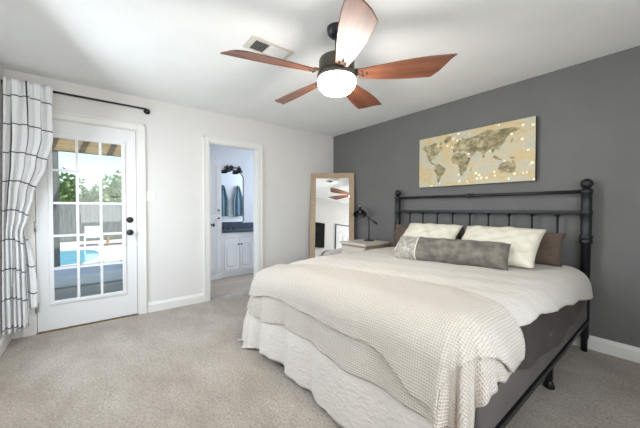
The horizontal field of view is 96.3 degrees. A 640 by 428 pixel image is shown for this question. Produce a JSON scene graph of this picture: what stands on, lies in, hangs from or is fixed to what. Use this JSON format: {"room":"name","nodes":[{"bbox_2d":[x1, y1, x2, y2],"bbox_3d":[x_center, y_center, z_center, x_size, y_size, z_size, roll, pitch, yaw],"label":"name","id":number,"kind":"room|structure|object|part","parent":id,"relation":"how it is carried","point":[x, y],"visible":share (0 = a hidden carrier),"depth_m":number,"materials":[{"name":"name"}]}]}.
{"room":"bedroom","nodes":[
{"label":"bedroom","id":0,"kind":"room"},
{"bbox_2d":[0,64,3,338],"bbox_3d":[-1.367,-0.042,0.649,0.120,2.440,4.840,-1,1,-38],"label":"wall","id":1,"kind":"structure","parent":0,"point":[1,67],"depth_m":2.44,"materials":[{"name":"white paint"}]},
{"bbox_2d":[0,333,10,356],"bbox_3d":[-1.352,1.118,0.759,0.015,0.115,4.688,-1,1,-38],"label":"baseboard","id":2,"kind":"structure","parent":1,"relation":"attached to","point":[4,341],"depth_m":2.41,"materials":[{"name":"white paint"}]},
{"bbox_2d":[3,69,332,338],"bbox_3d":[-1.333,-0.101,3.842,4.146,2.440,0.120,-1,1,-38],"label":"wall","id":3,"kind":"structure","parent":0,"point":[174,133],"depth_m":3.54,"materials":[{"name":"white paint"}]},
{"bbox_2d":[1,80,149,113],"bbox_3d":[-2.328,-1.153,2.852,1.140,0.066,0.098,-1,1,-42],"label":"curtain rod","id":4,"kind":"object","parent":3,"relation":"attached to","point":[146,111],"visible":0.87,"depth_m":2.92,"materials":[{"name":"black paint"}]},
{"bbox_2d":[2,76,52,336],"bbox_3d":[-2.635,-0.083,2.562,0.180,2.200,0.367,0,1,25],"label":"curtain","id":5,"kind":"object","parent":4,"relation":"hanging from","point":[27,106],"visible":1,"depth_m":2.53,"materials":[{"name":"white fabric"}]},
{"bbox_3d":[-2.343,-1.154,2.873,1.084,0.021,0.089,-1,1,-38],"label":"rod","id":6,"kind":"part","parent":4,"relation":"part of","materials":[{"name":"black paint"}]},
{"bbox_2d":[22,110,146,337],"bbox_3d":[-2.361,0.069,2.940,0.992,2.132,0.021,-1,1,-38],"label":"trim","id":7,"kind":"structure","parent":3,"relation":"attached to","point":[30,330],"depth_m":3.20,"materials":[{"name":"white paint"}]},
{"bbox_2d":[34,119,137,331],"bbox_3d":[-2.367,0.103,2.939,0.826,2.036,0.107,-1,1,-38],"label":"door","id":8,"kind":"structure","parent":3,"relation":"in","point":[53,314],"depth_m":2.93,"materials":[{"name":"white paint"}]},
{"bbox_3d":[-2.366,0.050,2.945,0.616,1.656,0.014,-1,1,-38],"label":"glazing frame","id":9,"kind":"part","parent":8,"relation":"part of","materials":[{"name":"white paint"}]},
{"bbox_3d":[-2.079,0.204,3.142,0.065,0.065,0.063,-1,1,-38],"label":"knob","id":10,"kind":"part","parent":8,"relation":"part of","materials":[{"name":"black paint"}]},
{"bbox_2d":[52,138,120,156],"bbox_3d":[-3.464,-1.271,4.338,6.000,0.360,3.320,-1,1,-38],"label":"porch roof","id":11,"kind":"structure","parent":3,"relation":"attached to","point":[62,145],"depth_m":5.20,"materials":[{"name":"beige wood"}]},
{"bbox_2d":[37,313,137,334],"bbox_3d":[-2.406,1.128,3.025,0.814,0.012,0.162,-1,1,-38],"label":"threshold","id":12,"kind":"object","parent":3,"relation":"attached to","point":[137,313],"depth_m":2.93,"materials":[{"name":"brown metal"}]},
{"bbox_2d":[146,191,154,201],"bbox_3d":[-1.941,-0.201,3.268,0.116,0.116,0.020,-1,1,-38],"label":"light switch","id":13,"kind":"object","parent":3,"relation":"attached to","point":[150,195],"visible":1,"depth_m":3.28,"materials":[{"name":"white plastic"}]},
{"bbox_2d":[148,293,203,312],"bbox_3d":[-0.869,1.056,4.146,2.796,0.115,0.015,-1,1,-38],"label":"baseboard","id":14,"kind":"structure","parent":3,"relation":"attached to","point":[160,305],"depth_m":3.45,"materials":[{"name":"white paint"}]},
{"bbox_2d":[209,145,214,296],"bbox_3d":[-1.556,0.093,4.100,0.098,2.017,0.730,0,1,-20],"label":"door","id":15,"kind":"structure","parent":3,"relation":"in","point":[213,224],"depth_m":3.90,"materials":[{"name":"white paint"}]},
{"bbox_3d":[-1.592,0.093,4.113,0.034,2.017,0.680,0,1,-20],"label":"panel","id":16,"kind":"part","parent":15,"relation":"part of","materials":[{"name":"white paint"}]},
{"bbox_3d":[-1.573,0.049,4.119,0.006,1.630,0.480,0,1,-20],"label":"panel moulding","id":17,"kind":"part","parent":15,"relation":"part of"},
{"bbox_2d":[203,136,262,301],"bbox_3d":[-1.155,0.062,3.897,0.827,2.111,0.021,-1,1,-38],"label":"trim","id":18,"kind":"structure","parent":3,"relation":"attached to","point":[206,139],"depth_m":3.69,"materials":[{"name":"white paint"}]},
{"bbox_2d":[210,145,252,222],"bbox_3d":[-1.307,-0.140,5.905,3.340,2.440,0.120,-1,1,-38],"label":"wall","id":19,"kind":"structure","parent":0,"point":[234,157],"depth_m":5.67,"materials":[{"name":"white paint"}]},
{"bbox_2d":[221,170,243,222],"bbox_3d":[-1.713,-0.337,5.488,0.532,1.022,0.022,-1,1,-38],"label":"wall mirror","id":20,"kind":"object","parent":19,"relation":"attached to","point":[232,183],"visible":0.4,"depth_m":5.51,"materials":[{"name":"clear glass"}]},
{"bbox_2d":[223,165,242,172],"bbox_3d":[-1.650,-0.856,5.439,0.379,0.149,0.161,-1,1,-38],"label":"wall sconce","id":21,"kind":"object","parent":19,"relation":"attached to","point":[227,168],"visible":1,"depth_m":5.45,"materials":[{"name":"black paint"}]},
{"bbox_3d":[-1.734,-0.851,5.360,0.149,0.142,0.140,-1,1,-38],"label":"lamp shade","id":22,"kind":"part","parent":21,"relation":"part of","materials":[{"name":"black paint"}]},
{"bbox_2d":[0,0,639,136],"bbox_3d":[0.027,-1.363,2.830,5.046,0.120,6.560,-1,1,-38],"label":"ceiling","id":23,"kind":"structure","parent":0,"point":[168,51],"depth_m":2.18,"materials":[{"name":"paint"}]},
{"bbox_2d":[243,35,294,59],"bbox_3d":[-0.398,-1.286,2.245,0.360,0.012,0.180,-1,1,-38],"label":"ceiling vent","id":24,"kind":"object","parent":23,"relation":"in","point":[256,44],"visible":0.91,"depth_m":2.22,"materials":[{"name":"white metal"}]},
{"bbox_2d":[220,0,456,108],"bbox_3d":[0.083,-1.059,2.047,1.451,0.459,1.396,-1,1,-38],"label":"ceiling fan","id":25,"kind":"object","parent":23,"relation":"hanging from","point":[337,75],"visible":1,"depth_m":1.87,"materials":[{"name":"black paint"}]},
{"bbox_3d":[-0.297,-0.961,1.804,0.609,0.056,0.177,-1,1,-25],"label":"blade","id":26,"kind":"part","parent":25,"relation":"part of","materials":[{"name":"brown wood"}]},
{"bbox_3d":[-0.192,-0.971,2.327,0.177,0.056,0.609,-1,1,-43],"label":"blade","id":27,"kind":"part","parent":25,"relation":"part of","materials":[{"name":"brown wood"}]},
{"bbox_3d":[0.116,-0.884,1.994,0.268,0.111,0.268,-1,1,-38],"label":"light globe","id":28,"kind":"part","parent":25,"relation":"part of","materials":[{"name":"white glass"}]},
{"bbox_3d":[0.169,-0.956,1.542,0.177,0.056,0.609,0,1,-7],"label":"blade","id":29,"kind":"part","parent":25,"relation":"part of","materials":[{"name":"brown wood"}]},
{"bbox_3d":[0.339,-0.972,2.389,0.177,0.056,0.609,1,1,29],"label":"blade","id":30,"kind":"part","parent":25,"relation":"part of","materials":[{"name":"brown wood"}]},
{"bbox_3d":[0.562,-0.963,1.903,0.609,0.056,0.177,0,1,11],"label":"blade","id":31,"kind":"part","parent":25,"relation":"part of","materials":[{"name":"brown wood"}]},
{"bbox_2d":[0,273,639,427],"bbox_3d":[0.027,1.167,2.877,4.806,0.060,6.320,-1,1,-38],"label":"floor","id":32,"kind":"structure","parent":0,"point":[187,366],"depth_m":1.96,"materials":[{"name":"beige carpet"}]},
{"bbox_2d":[210,160,221,279],"bbox_3d":[-2.041,0.100,4.874,0.563,2.000,0.589,-1,1,-38],"label":"door","id":33,"kind":"structure","parent":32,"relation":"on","point":[216,215],"depth_m":4.79,"materials":[{"name":"white paint"}]},
{"bbox_3d":[-1.874,-0.432,4.659,0.410,0.750,0.007,-1,1,-38],"label":"panel moulding","id":34,"kind":"part","parent":33,"relation":"part of","materials":[{"name":"white paint"}]},
{"bbox_3d":[-1.874,0.503,4.676,0.410,0.860,0.007,-1,1,-38],"label":"panel moulding","id":35,"kind":"part","parent":33,"relation":"part of","materials":[{"name":"white paint"}]},
{"bbox_3d":[-1.880,-0.432,4.667,0.510,0.850,0.018,-1,1,-38],"label":"door","id":36,"kind":"part","parent":33,"relation":"part of","materials":[{"name":"white paint"}]},
{"bbox_3d":[-1.880,0.503,4.685,0.510,0.960,0.018,-1,1,-38],"label":"door","id":37,"kind":"part","parent":33,"relation":"part of","materials":[{"name":"white paint"}]},
{"bbox_2d":[222,222,253,277],"bbox_3d":[-1.413,0.633,5.382,1.035,0.915,0.589,-1,1,-38],"label":"vanity cabinet","id":38,"kind":"object","parent":32,"relation":"on","point":[238,242],"visible":0.55,"depth_m":5.06,"materials":[{"name":"white paint"}]},
{"bbox_3d":[-1.528,0.698,4.968,0.260,0.520,0.018,-1,1,-38],"label":"door","id":39,"kind":"part","parent":38,"relation":"part of","materials":[{"name":"white paint"}]},
{"bbox_3d":[-1.521,0.700,4.960,0.182,0.406,0.012,-1,1,-38],"label":"panel moulding","id":40,"kind":"part","parent":38,"relation":"part of","materials":[{"name":"white paint"}]},
{"bbox_2d":[222,222,252,232],"bbox_3d":[-1.419,0.245,5.382,1.035,0.140,0.569,-1,1,-38],"label":"countertop","id":41,"kind":"structure","parent":38,"relation":"on","point":[238,227],"depth_m":5.48,"materials":[{"name":"grey stone"}]},
{"bbox_3d":[-1.262,0.371,5.178,0.945,0.075,0.010,-1,1,-38],"label":"false drawer","id":42,"kind":"part","parent":38,"relation":"part of","materials":[{"name":"white paint"}]},
{"bbox_3d":[-1.312,0.695,5.139,0.260,0.520,0.018,-1,1,-38],"label":"door","id":43,"kind":"part","parent":38,"relation":"part of","materials":[{"name":"white paint"}]},
{"bbox_3d":[-1.306,0.697,5.130,0.182,0.406,0.012,-1,1,-38],"label":"panel moulding","id":44,"kind":"part","parent":38,"relation":"part of","materials":[{"name":"white paint"}]},
{"bbox_2d":[310,173,353,257],"bbox_3d":[0.190,0.214,4.561,0.700,1.748,0.223,0,1,8],"label":"mirror","id":45,"kind":"object","parent":32,"relation":"on","point":[332,194],"visible":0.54,"depth_m":4.57,"materials":[{"name":"brown mirror"}]},
{"bbox_2d":[340,239,390,252],"bbox_3d":[0.626,0.750,4.009,0.531,0.732,0.480,-1,1,-38],"label":"nightstand","id":46,"kind":"object","parent":32,"relation":"on","point":[348,246],"visible":0.25,"depth_m":3.88,"materials":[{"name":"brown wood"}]},
{"bbox_3d":[0.440,0.531,3.857,0.016,0.175,0.420,-1,1,-38],"label":"drawer","id":47,"kind":"part","parent":46,"relation":"part of","materials":[{"name":"white wood"}]},
{"bbox_2d":[353,205,376,240],"bbox_3d":[0.658,0.124,4.124,0.387,0.515,0.181,1,1,44],"label":"desk lamp","id":48,"kind":"object","parent":46,"relation":"on","point":[359,213],"visible":0.99,"depth_m":4.17,"materials":[{"name":"black metal"}]},
{"bbox_3d":[0.583,-0.021,4.190,0.179,0.178,0.182,-1,1,-38],"label":"lamp shade","id":49,"kind":"part","parent":48,"relation":"part of","materials":[{"name":"black paint"}]},
{"bbox_2d":[394,179,593,427],"bbox_3d":[0.843,0.424,2.501,2.102,1.439,1.972,-1,1,-38],"label":"bed","id":50,"kind":"object","parent":32,"relation":"on","point":[548,337],"visible":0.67,"depth_m":1.82,"materials":[{"name":"black paint"}]},
{"bbox_3d":[1.045,0.437,3.861,0.094,1.362,0.094,-1,1,-38],"label":"headboard post","id":51,"kind":"part","parent":50,"relation":"part of","materials":[{"name":"black metal"}]},
{"bbox_2d":[238,247,592,427],"bbox_3d":[0.701,0.786,2.444,2.218,0.704,2.084,-1,1,-38],"label":"quilt","id":52,"kind":"object","parent":50,"relation":"on","point":[351,401],"visible":0.48,"depth_m":1.88,"materials":[{"name":"beige fabric"}]},
{"bbox_2d":[246,264,524,427],"bbox_3d":[0.140,0.649,1.963,0.619,0.475,2.074,-1,1,-38],"label":"throw blanket","id":53,"kind":"object","parent":52,"relation":"on","point":[442,352],"visible":1,"depth_m":1.36,"materials":[{"name":"beige fabric"}]},
{"bbox_2d":[391,224,462,245],"bbox_3d":[1.246,0.284,3.446,0.195,0.285,0.900,-1,1,-38],"label":"pillow","id":54,"kind":"object","parent":52,"relation":"on","point":[400,230],"visible":0.23,"depth_m":3.66,"materials":[{"name":"brown fabric"}]},
{"bbox_2d":[392,223,463,250],"bbox_3d":[1.152,0.265,3.096,0.368,0.320,0.620,-1,1,-42],"label":"pillow","id":55,"kind":"object","parent":52,"relation":"on","point":[429,230],"visible":0.43,"depth_m":3.05,"materials":[{"name":"beige fabric"}]},
{"bbox_2d":[393,236,510,270],"bbox_3d":[1.153,0.340,2.613,0.970,0.239,0.233,1,1,40],"label":"bolster pillow","id":56,"kind":"object","parent":52,"relation":"on","point":[487,254],"visible":0.94,"depth_m":2.49,"materials":[{"name":"grey fabric"}]},
{"bbox_2d":[461,225,547,268],"bbox_3d":[1.585,0.273,2.584,0.348,0.318,0.671,-1,1,-39],"label":"pillow","id":57,"kind":"object","parent":52,"relation":"on","point":[524,242],"visible":0.61,"depth_m":2.43,"materials":[{"name":"beige fabric"}]},
{"bbox_2d":[462,228,565,266],"bbox_3d":[1.782,0.297,2.754,0.208,0.275,0.880,-1,1,-38],"label":"pillow","id":58,"kind":"object","parent":52,"relation":"on","point":[550,246],"visible":0.27,"depth_m":2.45,"materials":[{"name":"brown fabric"}]},
{"bbox_3d":[1.629,-0.027,3.117,0.022,0.028,1.878,-1,1,-38],"label":"rail","id":59,"kind":"part","parent":50,"relation":"part of","materials":[{"name":"black metal"}]},
{"bbox_3d":[1.629,-0.200,3.114,0.030,0.030,1.878,-1,1,-38],"label":"rail","id":60,"kind":"part","parent":50,"relation":"part of","materials":[{"name":"black metal"}]},
{"bbox_3d":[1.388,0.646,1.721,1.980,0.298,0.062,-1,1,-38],"label":"mattress","id":61,"kind":"part","parent":50,"relation":"part of","materials":[{"name":"grey fabric"}]},
{"bbox_3d":[0.838,0.891,2.502,2.025,0.035,1.929,-1,1,-38],"label":"frame","id":62,"kind":"part","parent":50,"relation":"part of","materials":[{"name":"black paint"}]},
{"bbox_3d":[1.526,1.032,1.907,0.064,0.245,0.064,-1,1,-38],"label":"leg","id":63,"kind":"part","parent":50,"relation":"part of","materials":[{"name":"black metal"}]},
{"bbox_3d":[2.213,0.465,2.391,0.094,1.362,0.094,-1,1,-38],"label":"headboard post","id":64,"kind":"part","parent":50,"relation":"part of","materials":[{"name":"black metal"}]},
{"bbox_2d":[333,46,639,347],"bbox_3d":[1.786,-0.089,3.152,0.120,2.440,4.840,-1,1,-38],"label":"wall","id":65,"kind":"structure","parent":0,"point":[588,112],"depth_m":2.58,"materials":[{"name":"grey paint"}]},
{"bbox_2d":[419,116,537,187],"bbox_3d":[1.653,-0.624,3.166,0.052,0.600,1.213,-1,1,-38],"label":"painting","id":66,"kind":"object","parent":65,"relation":"attached to","point":[505,152],"visible":1,"depth_m":3.04,"materials":[{"name":"beige fabric"}]},
{"bbox_2d":[573,335,639,362],"bbox_3d":[1.695,1.073,3.179,0.015,0.115,4.688,-1,1,-38],"label":"baseboard","id":67,"kind":"structure","parent":65,"relation":"attached to","point":[624,351],"depth_m":2.32,"materials":[{"name":"white paint"}]},
{"label":"outside","id":68,"kind":"structure","parent":0,"visible":0},
{"bbox_2d":[62,222,116,241],"bbox_3d":[-14.073,1.028,19.837,32.000,0.190,19.020,-1,1,-38],"label":"lawn","id":69,"kind":"structure","parent":68,"point":[116,222],"depth_m":12.10,"materials":[{"name":"green plant"}]},
{"bbox_2d":[59,167,94,223],"bbox_3d":[-12.800,-0.639,13.840,3.060,3.383,3.107,-1,1,-38],"label":"tree","id":70,"kind":"object","parent":69,"relation":"on","point":[65,195],"visible":0.2,"depth_m":14.19,"materials":[{"name":"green plant"}]},
{"bbox_2d":[59,204,121,241],"bbox_3d":[-10.528,0.347,10.545,20.015,1.455,0.062,-1,1,-38],"label":"wooden fence","id":71,"kind":"object","parent":69,"relation":"on","point":[67,212],"visible":0.06,"depth_m":11.49,"materials":[{"name":"grey wood"}]},
{"bbox_2d":[73,183,120,225],"bbox_3d":[-12.934,-0.400,17.040,2.772,2.791,2.855,-1,1,-38],"label":"tree","id":72,"kind":"object","parent":69,"relation":"on","point":[95,194],"visible":0.12,"depth_m":16.26,"materials":[{"name":"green plant"}]},
{"bbox_2d":[96,170,121,224],"bbox_3d":[-10.362,-0.809,15.733,3.156,3.653,3.141,-1,1,-38],"label":"tree","id":73,"kind":"object","parent":69,"relation":"on","point":[110,193],"visible":0.24,"depth_m":14.53,"materials":[{"name":"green plant"}]},
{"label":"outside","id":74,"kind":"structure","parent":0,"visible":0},
{"bbox_2d":[60,239,122,261],"bbox_3d":[-5.182,1.245,7.836,13.000,0.200,10.878,-1,1,-38],"label":"patio","id":75,"kind":"structure","parent":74,"point":[115,245],"depth_m":9.78,"materials":[{"name":"concrete"}]},
{"bbox_2d":[52,150,59,266],"bbox_3d":[-4.608,0.047,5.000,0.090,2.300,0.090,-1,1,-38],"label":"porch post","id":76,"kind":"object","parent":75,"relation":"on","point":[55,159],"visible":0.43,"depth_m":4.97,"materials":[{"name":"grey wood"}]},
{"bbox_2d":[60,248,111,265],"bbox_3d":[-7.271,1.144,7.056,3.460,0.030,3.660,-1,1,-38],"label":"swimming pool","id":77,"kind":"object","parent":75,"relation":"on","point":[68,257],"visible":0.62,"depth_m":7.64,"materials":[{"name":"teal liquid"}]},
{"bbox_2d":[54,261,122,299],"bbox_3d":[-2.982,0.965,3.805,1.240,0.510,0.820,-1,1,-38],"label":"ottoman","id":78,"kind":"object","parent":75,"relation":"on","point":[65,280],"visible":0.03,"depth_m":3.48,"materials":[{"name":"grey blue-grey fabric"}]},
{"bbox_2d":[84,226,99,246],"bbox_3d":[-7.939,0.768,10.062,0.520,0.671,0.589,-1,1,-38],"label":"patio chair","id":79,"kind":"object","parent":75,"relation":"on","point":[88,229],"visible":0.6,"depth_m":10.14,"materials":[{"name":"white plastic"}]},
{"bbox_3d":[-7.923,0.779,10.043,0.500,0.050,0.540,-1,1,-38],"label":"seat","id":80,"kind":"part","parent":79,"relation":"part of","materials":[{"name":"white plastic"}]},
{"bbox_3d":[-8.091,0.580,10.250,0.500,0.302,0.098,-1,1,-38],"label":"backrest","id":81,"kind":"part","parent":79,"relation":"part of","materials":[{"name":"white plastic"}]},
{"bbox_2d":[106,234,121,245],"bbox_3d":[-7.164,0.885,10.520,1.100,0.420,0.600,-1,1,-38],"label":"patio table","id":82,"kind":"object","parent":75,"relation":"on","point":[107,236],"visible":0.36,"depth_m":9.99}
]}

